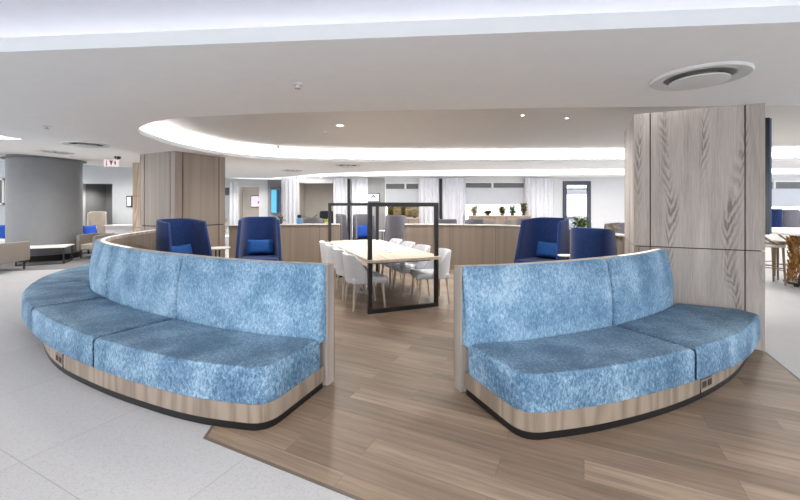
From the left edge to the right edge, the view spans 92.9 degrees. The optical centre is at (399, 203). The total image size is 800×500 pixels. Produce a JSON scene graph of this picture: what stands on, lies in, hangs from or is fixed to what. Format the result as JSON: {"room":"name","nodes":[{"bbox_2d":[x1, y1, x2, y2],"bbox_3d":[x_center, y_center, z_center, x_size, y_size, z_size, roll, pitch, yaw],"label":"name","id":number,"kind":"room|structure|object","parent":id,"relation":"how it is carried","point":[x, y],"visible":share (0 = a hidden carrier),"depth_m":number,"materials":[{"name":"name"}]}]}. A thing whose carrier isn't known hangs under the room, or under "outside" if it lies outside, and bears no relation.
{"room":"office lounge","nodes":[
{"label":"office lounge","id":0,"kind":"room"},
{"bbox_2d":[0,154,86,261],"bbox_3d":[-10.250,0.120,11.000,1.840,2.900,1.840,0,0,0],"label":"round column","id":1,"kind":"structure","parent":0,"point":[44,195],"depth_m":10.38,"materials":[{"name":"grey paint"}]},
{"bbox_2d":[0,250,91,270],"bbox_3d":[-13.250,1.578,11.050,13.500,0.024,4.900,0,0,0],"label":"floor","id":2,"kind":"structure","parent":0,"point":[85,259],"depth_m":9.84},
{"bbox_2d":[0,241,29,268],"bbox_3d":[-9.620,1.228,8.750,1.400,0.676,0.800,0,0,-6],"label":"armchair","id":3,"kind":"object","parent":2,"relation":"on","point":[11,252],"visible":1,"depth_m":8.82,"materials":[{"name":"beige fabric"}]},
{"bbox_2d":[15,244,74,265],"bbox_3d":[-9.420,1.342,10.100,1.020,0.450,0.860,0,0,-28],"label":"coffee table","id":4,"kind":"object","parent":2,"relation":"on","point":[63,246],"visible":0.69,"depth_m":9.99,"materials":[{"name":"white laminate"}]},
{"bbox_2d":[77,233,114,257],"bbox_3d":[-9.020,1.228,11.300,0.620,0.676,0.800,0,0,-12],"label":"armchair","id":5,"kind":"object","parent":2,"relation":"on","point":[84,241],"visible":0.52,"depth_m":10.94,"materials":[{"name":"beige fabric"}]},
{"bbox_2d":[87,211,106,232],"bbox_3d":[-10.541,0.915,13.235,0.592,1.306,0.525,0,0,-32],"label":"chair","id":6,"kind":"object","parent":2,"relation":"on","point":[98,218],"visible":0.42,"depth_m":13.41,"materials":[{"name":"beige fabric"}]},
{"bbox_2d":[93,234,115,245],"bbox_3d":[-8.320,1.228,11.000,0.620,0.676,0.800,0,0,-12],"label":"armchair","id":7,"kind":"object","parent":2,"relation":"on","point":[95,238],"visible":0.16,"depth_m":10.74,"materials":[{"name":"beige fabric"}]},
{"bbox_2d":[104,224,132,233],"bbox_3d":[-9.350,1.135,12.950,1.060,0.860,0.560,0,0,0],"label":"sideboard","id":8,"kind":"object","parent":2,"relation":"on","point":[115,228],"visible":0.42,"depth_m":12.70,"materials":[{"name":"white laminate"}]},
{"bbox_2d":[104,224,132,225],"bbox_3d":[-9.350,0.720,12.950,1.060,0.030,0.560,0,0,0],"label":"countertop","id":9,"kind":"structure","parent":8,"relation":"on","point":[113,224],"depth_m":12.67,"materials":[{"name":"white laminate"}]},
{"bbox_3d":[-12.255,1.149,11.714,0.740,0.837,0.750,0,0,-20],"label":"armchair","id":10,"kind":"object","parent":2,"relation":"on","visible":0},
{"bbox_2d":[0,225,4,238],"bbox_3d":[-12.220,0.850,11.660,0.525,0.453,0.174,0,0,-20],"label":"cushion","id":11,"kind":"object","parent":10,"relation":"on","point":[2,227],"visible":0.35,"depth_m":11.62,"materials":[{"name":"fabric"}]},
{"bbox_3d":[-9.994,1.149,12.304,0.750,0.837,0.740,0,0,15],"label":"armchair","id":12,"kind":"object","parent":2,"relation":"on","visible":0},
{"bbox_2d":[83,225,96,233],"bbox_3d":[-10.050,0.880,12.320,0.183,0.388,0.441,0,0,15],"label":"cushion","id":13,"kind":"object","parent":12,"relation":"on","point":[86,229],"visible":0.7,"depth_m":12.26,"materials":[{"name":"fabric"}]},
{"bbox_2d":[0,161,132,225],"bbox_3d":[-14.000,-0.130,13.575,10.000,3.400,0.150,0,0,0],"label":"wall","id":14,"kind":"structure","parent":0,"point":[121,178],"depth_m":13.50,"materials":[{"name":"paint"}]},
{"bbox_2d":[0,178,4,204],"bbox_3d":[-14.550,-0.435,13.460,1.100,0.950,0.070,0,0,0],"label":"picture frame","id":15,"kind":"structure","parent":14,"relation":"in","point":[2,180],"depth_m":13.45,"materials":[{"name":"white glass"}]},
{"bbox_2d":[85,184,111,225],"bbox_3d":[-10.760,0.270,14.175,1.500,2.600,1.150,0,0,0],"label":"wall niche","id":16,"kind":"object","parent":14,"relation":"in","point":[98,197],"visible":0.2,"depth_m":14.35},
{"bbox_2d":[126,196,131,206],"bbox_3d":[-9.600,-0.090,13.478,0.200,0.400,0.034,0,0,0],"label":"picture","id":17,"kind":"object","parent":14,"relation":"attached to","point":[128,198],"visible":1,"depth_m":13.46,"materials":[{"name":"white paper"}]},
{"bbox_2d":[133,163,141,231],"bbox_3d":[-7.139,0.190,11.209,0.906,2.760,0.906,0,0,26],"label":"wall panel","id":18,"kind":"object","parent":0,"point":[136,166],"visible":0.12,"depth_m":10.92,"materials":[{"name":"brown wood"}]},
{"bbox_2d":[140,151,224,256],"bbox_3d":[-4.858,0.240,8.542,1.200,2.660,1.200,0,0,26],"label":"square column","id":19,"kind":"structure","parent":0,"point":[173,184],"depth_m":8.13,"materials":[{"name":"brown wood"}]},
{"bbox_2d":[224,187,228,234],"bbox_3d":[-8.400,0.170,19.100,1.000,2.800,0.100,0,0,0],"label":"wall","id":20,"kind":"structure","parent":0,"point":[226,196],"depth_m":19.05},
{"bbox_2d":[240,187,242,218],"bbox_3d":[-7.844,0.170,18.600,0.060,2.800,0.600,0,0,0],"label":"wall","id":21,"kind":"structure","parent":0,"point":[241,188],"depth_m":18.73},
{"bbox_2d":[243,187,258,217],"bbox_3d":[-7.280,0.170,18.950,1.300,2.800,0.100,0,0,0],"label":"wall","id":22,"kind":"structure","parent":0,"point":[248,211],"depth_m":18.90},
{"bbox_2d":[251,196,258,206],"bbox_3d":[-7.022,-0.130,18.837,0.740,0.570,0.056,0,0,0],"label":"picture","id":23,"kind":"object","parent":22,"relation":"attached to","point":[254,199],"visible":0.38,"depth_m":18.81},
{"bbox_2d":[225,178,280,219],"bbox_3d":[-6.900,0.145,18.255,4.400,2.850,0.190,0,0,0],"label":"wall","id":24,"kind":"structure","parent":0,"point":[262,184],"depth_m":18.20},
{"bbox_2d":[271,187,280,212],"bbox_3d":[-5.906,-0.176,18.098,0.470,1.240,0.084,0,0,0],"label":"sign","id":25,"kind":"object","parent":24,"relation":"attached to","point":[275,191],"visible":0.84,"depth_m":18.06,"materials":[{"name":"plastic"}]},
{"bbox_2d":[281,177,283,223],"bbox_3d":[-4.800,0.170,16.850,0.100,2.800,2.700,0,0,0],"label":"wall","id":26,"kind":"structure","parent":0,"point":[281,177],"depth_m":15.50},
{"bbox_2d":[296,175,304,223],"bbox_3d":[-4.200,0.170,16.100,0.080,2.800,1.200,0,0,0],"label":"wall","id":27,"kind":"structure","parent":0,"point":[302,185],"depth_m":16.21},
{"bbox_2d":[305,183,332,217],"bbox_3d":[-3.400,0.170,16.700,2.200,2.800,0.100,0,0,0],"label":"wall","id":28,"kind":"structure","parent":0,"point":[318,196],"depth_m":16.65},
{"bbox_2d":[239,169,799,178],"bbox_3d":[5.974,-1.297,13.654,28.716,0.434,4.678,0,0,8],"label":"trim","id":29,"kind":"structure","parent":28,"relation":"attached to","point":[552,172],"depth_m":14.78,"materials":[{"name":"paint"}]},
{"bbox_2d":[0,22,799,179],"bbox_3d":[0.500,-1.469,9.875,41.000,0.778,18.250,0,0,0],"label":"ceiling","id":30,"kind":"structure","parent":0,"point":[97,95],"depth_m":3.38,"materials":[{"name":"paint"}]},
{"bbox_2d":[34,149,74,154],"bbox_3d":[-7.950,-1.186,8.750,0.698,0.079,0.699,0,0,19],"label":"ceiling vent","id":31,"kind":"object","parent":30,"relation":"in","point":[38,150],"visible":0.98,"depth_m":8.67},
{"bbox_2d":[61,141,110,147],"bbox_3d":[-5.650,-1.057,6.850,0.700,0.052,0.700,0,0,0],"label":"ceiling vent","id":32,"kind":"object","parent":30,"relation":"in","point":[71,143],"visible":1,"depth_m":6.76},
{"bbox_2d":[104,155,118,166],"bbox_3d":[-6.840,-1.021,9.011,0.340,0.268,0.027,0,0,0],"label":"exit sign","id":33,"kind":"object","parent":30,"relation":"hanging from","point":[107,163],"visible":0.96,"depth_m":9.00,"materials":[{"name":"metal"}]},
{"bbox_2d":[333,178,347,223],"bbox_3d":[-2.400,0.250,15.383,0.600,2.600,0.119,0,0,0],"label":"curtain","id":34,"kind":"object","parent":30,"relation":"hanging from","point":[339,184],"visible":0.66,"depth_m":15.38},
{"bbox_2d":[335,164,360,167],"bbox_3d":[-1.450,-1.054,10.600,0.700,0.052,0.700,0,0,0],"label":"ceiling vent","id":35,"kind":"object","parent":30,"relation":"in","point":[337,165],"visible":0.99,"depth_m":10.49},
{"bbox_2d":[350,178,367,239],"bbox_3d":[-1.660,0.250,15.382,0.720,2.600,0.116,0,0,0],"label":"curtain","id":36,"kind":"object","parent":30,"relation":"hanging from","point":[358,187],"visible":0.56,"depth_m":15.38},
{"bbox_2d":[0,5,799,51],"bbox_3d":[0.540,-1.654,2.756,41.122,1.148,0.964,0,0,4],"label":"cove","id":37,"kind":"structure","parent":30,"relation":"attached to","point":[768,14],"depth_m":2.45,"materials":[{"name":"paint"}]},
{"bbox_2d":[418,178,438,223],"bbox_3d":[1.150,0.250,15.383,0.820,2.600,0.118,0,0,0],"label":"curtain","id":38,"kind":"object","parent":30,"relation":"hanging from","point":[428,188],"visible":0.54,"depth_m":15.38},
{"bbox_2d":[443,178,465,223],"bbox_3d":[2.190,0.250,15.383,0.940,2.600,0.118,0,0,0],"label":"curtain","id":39,"kind":"object","parent":30,"relation":"hanging from","point":[454,189],"visible":0.59,"depth_m":15.38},
{"bbox_2d":[138,124,799,161],"bbox_3d":[4.909,-1.235,6.917,18.578,0.310,6.112,0,0,0],"label":"cove","id":40,"kind":"structure","parent":30,"relation":"attached to","point":[148,130],"depth_m":9.74,"materials":[{"name":"paint"}]},
{"bbox_2d":[525,178,552,217],"bbox_3d":[5.640,0.250,15.384,1.120,2.600,0.117,0,0,0],"label":"curtain","id":41,"kind":"object","parent":30,"relation":"hanging from","point":[538,191],"visible":0.66,"depth_m":15.37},
{"bbox_2d":[649,61,754,90],"bbox_3d":[2.530,-1.054,3.220,0.700,0.052,0.700,0,0,0],"label":"ceiling vent","id":42,"kind":"object","parent":30,"relation":"in","point":[729,71],"visible":1,"depth_m":3.12,"materials":[{"name":"metal"}]},
{"bbox_2d":[0,236,799,499],"bbox_3d":[0.000,1.570,5.500,42.000,0.001,26.000,0,0,0],"label":"floor","id":43,"kind":"structure","parent":0,"point":[62,437],"depth_m":2.52,"materials":[{"name":"tile"}]},
{"bbox_2d":[229,182,237,224],"bbox_3d":[-7.914,0.250,18.083,0.419,2.600,0.101,0,0,-4],"label":"curtain","id":44,"kind":"object","parent":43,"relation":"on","point":[233,186],"visible":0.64,"depth_m":18.07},
{"bbox_2d":[283,178,298,223],"bbox_3d":[-4.425,0.250,15.384,0.650,2.600,0.114,0,0,0],"label":"curtain","id":45,"kind":"object","parent":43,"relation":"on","point":[290,185],"visible":0.63,"depth_m":15.38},
{"bbox_2d":[303,218,323,223],"bbox_3d":[-2.521,0.979,11.020,0.646,1.179,0.600,0,0,-2],"label":"chair","id":46,"kind":"object","parent":43,"relation":"on","point":[305,220],"visible":0.28,"depth_m":10.74,"materials":[{"name":"grey fabric"}]},
{"bbox_2d":[320,211,333,223],"bbox_3d":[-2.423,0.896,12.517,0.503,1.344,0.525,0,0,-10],"label":"monitor","id":47,"kind":"object","parent":43,"relation":"on","point":[323,214],"visible":0.32,"depth_m":12.27,"materials":[{"name":"black plastic"}]},
{"bbox_2d":[336,214,347,240],"bbox_3d":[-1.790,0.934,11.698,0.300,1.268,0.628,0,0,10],"label":"chair","id":48,"kind":"object","parent":43,"relation":"on","point":[341,219],"visible":0.39,"depth_m":11.93,"materials":[{"name":"grey fabric"}]},
{"bbox_2d":[347,179,349,239],"bbox_3d":[-2.060,0.280,15.300,0.100,2.580,0.080,0,0,0],"label":"post","id":49,"kind":"object","parent":43,"relation":"on","point":[348,180],"visible":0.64,"depth_m":15.26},
{"bbox_2d":[387,207,419,223],"bbox_3d":[0.120,0.812,14.950,1.300,1.475,0.400,0,0,0],"label":"sideboard","id":50,"kind":"object","parent":43,"relation":"on","point":[409,218],"visible":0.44,"depth_m":15.12,"materials":[{"name":"brown wood"}]},
{"bbox_2d":[439,179,441,218],"bbox_3d":[1.640,0.280,15.300,0.100,2.580,0.080,0,0,0],"label":"post","id":51,"kind":"object","parent":43,"relation":"on","point":[440,180],"visible":0.64,"depth_m":15.26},
{"bbox_2d":[439,219,456,223],"bbox_3d":[1.360,0.998,11.020,0.646,1.141,0.600,0,0,0],"label":"chair","id":52,"kind":"object","parent":43,"relation":"on","point":[441,221],"visible":0.12,"depth_m":10.73,"materials":[{"name":"grey fabric"}]},
{"bbox_2d":[464,219,484,223],"bbox_3d":[2.171,0.998,11.020,0.646,1.141,0.600,0,0,2],"label":"chair","id":53,"kind":"object","parent":43,"relation":"on","point":[468,221],"visible":0.23,"depth_m":10.73,"materials":[{"name":"grey fabric"}]},
{"bbox_2d":[468,215,530,224],"bbox_3d":[3.900,1.000,14.950,2.400,1.100,0.400,0,0,0],"label":"sideboard","id":54,"kind":"object","parent":43,"relation":"on","point":[500,218],"visible":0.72,"depth_m":14.77,"materials":[{"name":"brown wood"}]},
{"bbox_2d":[470,205,478,214],"bbox_3d":[2.921,0.229,14.947,0.378,0.432,0.379,0,0,0],"label":"potted plant","id":55,"kind":"object","parent":54,"relation":"on","point":[473,210],"visible":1,"depth_m":14.89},
{"bbox_2d":[468,215,530,216],"bbox_3d":[3.900,0.470,14.950,2.400,0.040,0.400,0,0,0],"label":"countertop","id":56,"kind":"structure","parent":54,"relation":"on","point":[468,215],"depth_m":14.82,"materials":[{"name":"stone"}]},
{"bbox_2d":[520,202,527,214],"bbox_3d":[4.858,0.190,14.947,0.378,0.509,0.373,0,0,-38],"label":"potted plant","id":57,"kind":"object","parent":54,"relation":"on","point":[523,210],"visible":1,"depth_m":14.90,"materials":[{"name":"green plant"}]},
{"bbox_2d":[503,220,515,224],"bbox_3d":[4.050,1.061,13.620,0.718,1.014,0.600,0,0,0],"label":"chair","id":58,"kind":"object","parent":43,"relation":"on","point":[505,222],"visible":0.09,"depth_m":13.36,"materials":[{"name":"beige fabric"}]},
{"bbox_2d":[604,223,623,233],"bbox_3d":[5.220,0.998,9.020,0.718,1.141,0.600,0,0,0],"label":"chair","id":59,"kind":"object","parent":43,"relation":"on","point":[621,225],"visible":0.05,"depth_m":8.75,"materials":[{"name":"grey fabric"}]},
{"bbox_2d":[765,238,786,285],"bbox_3d":[7.265,1.072,7.555,0.465,0.990,0.434,0,0,20],"label":"bar stool","id":60,"kind":"object","parent":43,"relation":"on","point":[772,245],"visible":0.44,"depth_m":7.35,"materials":[{"name":"beige wood"}]},
{"bbox_2d":[772,209,782,226],"bbox_3d":[11.554,0.858,11.922,0.628,1.420,0.675,0,0,10],"label":"chair","id":61,"kind":"object","parent":43,"relation":"on","point":[777,214],"visible":0.3,"depth_m":11.59,"materials":[{"name":"blue fabric"}]},
{"bbox_2d":[765,234,795,279],"bbox_3d":[7.955,1.072,8.049,0.465,0.990,0.434,0,0,-5],"label":"bar stool","id":62,"kind":"object","parent":43,"relation":"on","point":[776,250],"visible":0.35,"depth_m":7.86,"materials":[{"name":"beige wood"}]},
{"bbox_2d":[764,227,799,263],"bbox_3d":[11.800,1.106,10.200,4.300,0.922,0.600,0,0,0],"label":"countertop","id":63,"kind":"structure","parent":43,"relation":"on","point":[767,251],"depth_m":9.95,"materials":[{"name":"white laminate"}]},
{"bbox_2d":[772,228,799,286],"bbox_3d":[8.050,1.044,7.200,1.940,1.047,1.940,0,0,0],"label":"bar table","id":64,"kind":"object","parent":43,"relation":"on","point":[794,241],"visible":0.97,"depth_m":7.38,"materials":[{"name":"white laminate"}]},
{"bbox_2d":[783,210,799,226],"bbox_3d":[12.353,0.870,12.221,0.736,1.395,0.638,0,0,8],"label":"chair","id":65,"kind":"object","parent":43,"relation":"on","point":[791,218],"visible":0.31,"depth_m":11.91,"materials":[{"name":"grey fabric"}]},
{"bbox_2d":[0,0,799,37],"bbox_3d":[0.532,-1.839,-1.226,41.064,0.778,11.547,0,0,0],"label":"ceiling","id":66,"kind":"structure","parent":0,"point":[18,18],"depth_m":2.83,"materials":[{"name":"paint"}]},
{"bbox_2d":[148,106,799,150],"bbox_3d":[4.909,-1.390,6.917,18.578,0.001,6.112,0,0,0],"label":"ceiling","id":67,"kind":"structure","parent":0,"point":[586,128],"depth_m":6.90,"materials":[{"name":"paint"}]},
{"bbox_2d":[203,258,799,499],"bbox_3d":[0.347,1.578,6.627,10.927,0.024,8.293,0,0,44],"label":"floor","id":68,"kind":"structure","parent":0,"point":[392,422],"depth_m":2.54,"materials":[{"name":"brown wood"}]},
{"bbox_2d":[22,230,334,430],"bbox_3d":[-3.629,1.043,5.035,7.218,1.046,1.958,0,0,45],"label":"curved sofa","id":69,"kind":"object","parent":68,"relation":"on","point":[235,343],"visible":1,"depth_m":3.29,"materials":[{"name":"blue fabric"}]},
{"bbox_2d":[32,263,89,283],"bbox_3d":[-5.337,1.255,6.661,0.965,0.260,2.436,0,0,-15],"label":"seat cushion","id":70,"kind":"object","parent":69,"relation":"on","point":[79,274],"depth_m":5.90,"materials":[{"name":"blue fabric"}]},
{"bbox_2d":[22,281,104,329],"bbox_3d":[-4.432,1.255,4.972,0.735,0.260,1.760,0,0,-45],"label":"seat cushion","id":71,"kind":"object","parent":69,"relation":"on","point":[39,294],"depth_m":4.67,"materials":[{"name":"blue fabric"}]},
{"bbox_2d":[31,298,171,366],"bbox_3d":[-3.136,1.255,3.934,1.661,0.260,0.705,0,0,32],"label":"seat cushion","id":72,"kind":"object","parent":69,"relation":"on","point":[72,327],"depth_m":3.67,"materials":[{"name":"blue fabric"}]},
{"bbox_2d":[89,239,115,298],"bbox_3d":[-4.048,0.845,5.130,1.366,0.650,0.183,0,0,45],"label":"cushion","id":73,"kind":"object","parent":69,"relation":"on","point":[102,252],"depth_m":4.83,"materials":[{"name":"blue fabric"}]},
{"bbox_2d":[107,246,183,318],"bbox_3d":[-2.886,0.845,4.225,1.540,0.650,0.173,0,0,32],"label":"cushion","id":74,"kind":"object","parent":69,"relation":"on","point":[140,282],"depth_m":4.04,"materials":[{"name":"blue fabric"}]},
{"bbox_2d":[94,319,319,404],"bbox_3d":[-1.638,1.255,3.165,1.790,0.260,0.730,0,0,21],"label":"seat cushion","id":75,"kind":"object","parent":69,"relation":"on","point":[190,359],"depth_m":2.92,"materials":[{"name":"blue fabric"}]},
{"bbox_2d":[177,255,325,342],"bbox_3d":[-1.439,0.845,3.498,1.658,0.650,0.192,0,0,21],"label":"cushion","id":76,"kind":"object","parent":69,"relation":"on","point":[218,297],"depth_m":3.36,"materials":[{"name":"blue fabric"}]},
{"bbox_2d":[156,218,212,255],"bbox_3d":[-3.997,0.921,6.990,0.750,1.294,0.897,0,0,24],"label":"chair","id":77,"kind":"object","parent":68,"relation":"on","point":[175,231],"visible":0.5,"depth_m":7.25,"materials":[{"name":"blue fabric"}]},
{"bbox_2d":[172,244,192,253],"bbox_3d":[-4.075,0.915,7.024,0.164,0.313,0.525,0,0,24],"label":"cushion","id":78,"kind":"object","parent":77,"relation":"on","point":[186,249],"visible":0.44,"depth_m":7.04,"materials":[{"name":"blue fabric"}]},
{"bbox_2d":[211,246,229,256],"bbox_3d":[-3.900,1.248,8.130,0.500,0.637,0.500,0,0,0],"label":"side table","id":79,"kind":"object","parent":68,"relation":"on","point":[215,248],"visible":0.42,"depth_m":8.12,"materials":[{"name":"white laminate"}]},
{"bbox_2d":[235,217,281,260],"bbox_3d":[-2.943,0.921,7.976,0.924,1.294,0.750,0,0,-16],"label":"chair","id":80,"kind":"object","parent":68,"relation":"on","point":[249,228],"visible":0.62,"depth_m":8.16,"materials":[{"name":"blue fabric"}]},
{"bbox_2d":[247,239,272,254],"bbox_3d":[-2.986,0.915,8.125,0.525,0.313,0.164,0,0,-16],"label":"cushion","id":81,"kind":"object","parent":80,"relation":"on","point":[253,246],"visible":1,"depth_m":8.07,"materials":[{"name":"blue fabric"}]},
{"bbox_2d":[229,224,339,262],"bbox_3d":[-2.929,1.042,9.783,2.750,1.049,0.367,0,0,-11],"label":"wall","id":82,"kind":"structure","parent":68,"relation":"on","point":[299,242],"depth_m":9.84,"materials":[{"name":"brown wood"}]},
{"bbox_2d":[319,240,328,262],"bbox_3d":[-1.298,1.155,7.647,0.622,0.825,0.577,0,0,-22],"label":"dining chair","id":83,"kind":"object","parent":68,"relation":"on","point":[323,243],"visible":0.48,"depth_m":7.41,"materials":[{"name":"white plastic"}]},
{"bbox_2d":[326,243,361,289],"bbox_3d":[-1.055,1.155,7.044,0.622,0.825,0.577,0,0,-22],"label":"dining chair","id":84,"kind":"object","parent":68,"relation":"on","point":[329,248],"visible":0.3,"depth_m":6.80,"materials":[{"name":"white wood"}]},
{"bbox_2d":[333,247,373,300],"bbox_3d":[-0.811,1.155,6.441,0.622,0.825,0.577,0,0,-22],"label":"dining chair","id":85,"kind":"object","parent":68,"relation":"on","point":[338,258],"visible":0.54,"depth_m":6.21,"materials":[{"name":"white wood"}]},
{"bbox_2d":[352,214,375,239],"bbox_3d":[-1.139,0.947,11.980,0.754,1.243,0.675,0,0,-28],"label":"chair","id":86,"kind":"object","parent":68,"relation":"on","point":[358,219],"visible":0.46,"depth_m":12.05,"materials":[{"name":"grey fabric"}]},
{"bbox_2d":[357,225,366,237],"bbox_3d":[-1.197,0.870,12.088,0.462,0.416,0.162,0,0,-28],"label":"cushion","id":87,"kind":"object","parent":86,"relation":"on","point":[361,229],"visible":0.78,"depth_m":12.02,"materials":[{"name":"fabric"}]},
{"bbox_2d":[342,251,386,311],"bbox_3d":[-0.568,1.155,5.839,0.622,0.825,0.577,0,0,-22],"label":"dining chair","id":88,"kind":"object","parent":68,"relation":"on","point":[355,273],"visible":0.94,"depth_m":5.58,"materials":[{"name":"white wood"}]},
{"bbox_2d":[327,202,440,313],"bbox_3d":[-0.460,0.772,6.956,1.165,1.588,3.050,0,0,-22],"label":"dining table","id":89,"kind":"object","parent":68,"relation":"on","point":[376,251],"visible":0.83,"depth_m":5.79,"materials":[{"name":"brown wood"}]},
{"bbox_2d":[372,238,401,279],"bbox_3d":[-0.271,1.155,7.965,0.622,0.825,0.577,0,0,-22],"label":"dining chair","id":90,"kind":"object","parent":68,"relation":"on","point":[393,240],"visible":0.19,"depth_m":8.05,"materials":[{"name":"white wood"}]},
{"bbox_2d":[385,215,405,241],"bbox_3d":[-0.129,0.947,11.321,0.700,1.243,0.638,0,0,4],"label":"chair","id":91,"kind":"object","parent":68,"relation":"on","point":[394,224],"visible":0.49,"depth_m":11.02,"materials":[{"name":"fabric"}]},
{"bbox_2d":[380,241,414,288],"bbox_3d":[-0.027,1.155,7.362,0.622,0.825,0.577,0,0,-22],"label":"dining chair","id":92,"kind":"object","parent":68,"relation":"on","point":[409,244],"visible":0.28,"depth_m":7.20,"materials":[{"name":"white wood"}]},
{"bbox_2d":[391,244,430,296],"bbox_3d":[0.216,1.155,6.760,0.622,0.825,0.577,0,0,-22],"label":"dining chair","id":93,"kind":"object","parent":68,"relation":"on","point":[403,268],"visible":0.49,"depth_m":6.62,"materials":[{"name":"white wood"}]},
{"bbox_2d":[410,248,450,303],"bbox_3d":[0.512,1.155,6.187,0.622,0.825,0.577,0,0,-12],"label":"dining chair","id":94,"kind":"object","parent":68,"relation":"on","point":[427,272],"visible":0.83,"depth_m":6.00,"materials":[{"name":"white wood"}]},
{"bbox_2d":[405,224,623,264],"bbox_3d":[2.458,1.042,8.655,5.265,1.049,1.613,0,0,44],"label":"wall","id":95,"kind":"structure","parent":68,"relation":"on","point":[469,244],"depth_m":9.64,"materials":[{"name":"brown wood"}]},
{"bbox_2d":[570,215,591,227],"bbox_3d":[3.666,0.368,7.699,0.426,0.298,0.456,0,0,-22],"label":"potted plant","id":96,"kind":"object","parent":95,"relation":"on","point":[582,223],"visible":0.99,"depth_m":7.65,"materials":[{"name":"green plant"}]},
{"bbox_2d":[514,217,569,262],"bbox_3d":[2.849,0.921,7.503,0.810,1.294,0.987,0,0,-38],"label":"chair","id":97,"kind":"object","parent":68,"relation":"on","point":[544,229],"visible":0.64,"depth_m":7.73,"materials":[{"name":"blue fabric"}]},
{"bbox_2d":[536,241,556,257],"bbox_3d":[2.972,0.915,7.600,0.164,0.313,0.525,0,0,-38],"label":"cushion","id":98,"kind":"object","parent":97,"relation":"on","point":[544,249],"visible":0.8,"depth_m":7.57,"materials":[{"name":"blue fabric"}]},
{"bbox_2d":[570,227,616,258],"bbox_3d":[3.133,0.972,6.195,0.718,1.192,0.600,0,0,40],"label":"chair","id":99,"kind":"object","parent":68,"relation":"on","point":[585,242],"visible":0.48,"depth_m":5.95,"materials":[{"name":"blue fabric"}]},
{"bbox_2d":[454,249,759,439],"bbox_3d":[2.145,1.043,3.481,3.255,1.046,1.065,0,0,-25],"label":"curved sofa","id":100,"kind":"object","parent":68,"relation":"on","point":[571,347],"visible":1,"depth_m":3.11,"materials":[{"name":"blue fabric"}]},
{"bbox_2d":[462,258,612,347],"bbox_3d":[1.269,0.845,3.340,1.534,0.650,0.189,0,0,-19],"label":"cushion","id":101,"kind":"object","parent":100,"relation":"on","point":[570,301],"depth_m":3.22,"materials":[{"name":"blue fabric"}]},
{"bbox_2d":[469,326,694,412],"bbox_3d":[1.436,1.255,3.002,1.616,0.260,0.709,0,0,-19],"label":"seat cushion","id":102,"kind":"object","parent":100,"relation":"on","point":[588,368],"depth_m":2.77,"materials":[{"name":"blue fabric"}]},
{"bbox_2d":[606,249,673,325],"bbox_3d":[2.551,0.845,3.970,1.291,0.650,0.168,0,0,-34],"label":"cushion","id":103,"kind":"object","parent":100,"relation":"on","point":[641,283],"depth_m":3.79,"materials":[{"name":"blue fabric"}]},
{"bbox_2d":[617,303,759,379],"bbox_3d":[2.877,1.255,3.705,1.730,0.260,0.755,0,0,-35],"label":"seat cushion","id":104,"kind":"object","parent":100,"relation":"on","point":[718,339],"depth_m":3.40,"materials":[{"name":"blue fabric"}]},
{"bbox_2d":[703,378,711,387],"bbox_3d":[2.481,1.445,3.071,0.150,0.045,0.006,0,0,-29],"label":"outlet","id":105,"kind":"object","parent":100,"relation":"attached to","point":[707,382],"depth_m":3.07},
{"bbox_2d":[284,176,799,240],"bbox_3d":[7.625,0.210,15.555,24.750,2.720,0.190,0,0,0],"label":"wall","id":106,"kind":"structure","parent":0,"point":[607,194],"depth_m":15.50,"materials":[{"name":"paint"}]},
{"bbox_2d":[368,193,379,201],"bbox_3d":[-1.080,-0.260,15.417,0.500,0.350,0.056,0,0,0],"label":"wall screen","id":107,"kind":"object","parent":106,"relation":"attached to","point":[372,197],"visible":1,"depth_m":15.39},
{"bbox_2d":[385,182,417,215],"bbox_3d":[0.090,-0.030,15.564,1.420,1.700,0.098,0,0,0],"label":"window","id":108,"kind":"structure","parent":106,"relation":"in","point":[402,192],"depth_m":15.59,"materials":[{"name":"white glass"}]},
{"bbox_2d":[386,189,417,202],"bbox_3d":[0.090,-0.285,15.590,1.320,0.670,0.012,0,0,0],"label":"roller blind","id":109,"kind":"object","parent":108,"relation":"attached to","point":[392,195],"depth_m":15.58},
{"bbox_2d":[466,182,524,206],"bbox_3d":[3.870,-0.045,15.564,2.500,1.730,0.098,0,0,0],"label":"window","id":110,"kind":"structure","parent":106,"relation":"in","point":[476,192],"depth_m":15.59,"materials":[{"name":"white glass"}]},
{"bbox_2d":[466,188,523,203],"bbox_3d":[3.870,-0.325,15.590,2.400,0.690,0.012,0,0,0],"label":"roller blind","id":111,"kind":"object","parent":110,"relation":"attached to","point":[473,195],"depth_m":15.58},
{"bbox_2d":[563,181,590,227],"bbox_3d":[7.200,0.095,15.470,1.140,2.050,0.050,0,0,0],"label":"window","id":112,"kind":"structure","parent":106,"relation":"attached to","point":[576,194],"depth_m":15.47,"materials":[{"name":"glass"}]},
{"bbox_2d":[567,185,586,227],"bbox_3d":[7.200,0.095,15.480,0.820,1.730,0.010,0,0,0],"label":"window pane","id":113,"kind":"object","parent":112,"relation":"attached to","point":[576,194],"depth_m":15.47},
{"bbox_2d":[772,181,799,206],"bbox_3d":[16.300,-0.065,15.564,5.400,1.770,0.098,0,0,0],"label":"window","id":114,"kind":"structure","parent":106,"relation":"in","point":[784,193],"depth_m":15.59,"materials":[{"name":"white glass"}]},
{"bbox_2d":[772,189,799,206],"bbox_3d":[16.300,-0.260,15.590,5.300,0.740,0.012,0,0,0],"label":"roller blind","id":115,"kind":"object","parent":114,"relation":"attached to","point":[780,197],"depth_m":15.58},
{"bbox_2d":[624,103,764,350],"bbox_3d":[3.622,0.245,4.858,1.200,2.650,1.200,0,0,26],"label":"square column","id":116,"kind":"structure","parent":0,"point":[694,179],"depth_m":4.29,"materials":[{"name":"grey wood"}]},
{"bbox_2d":[765,117,771,234],"bbox_3d":[4.030,-0.300,4.236,0.062,1.260,0.340,0,0,26],"label":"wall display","id":117,"kind":"object","parent":116,"relation":"attached to","point":[768,121],"visible":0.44,"depth_m":4.08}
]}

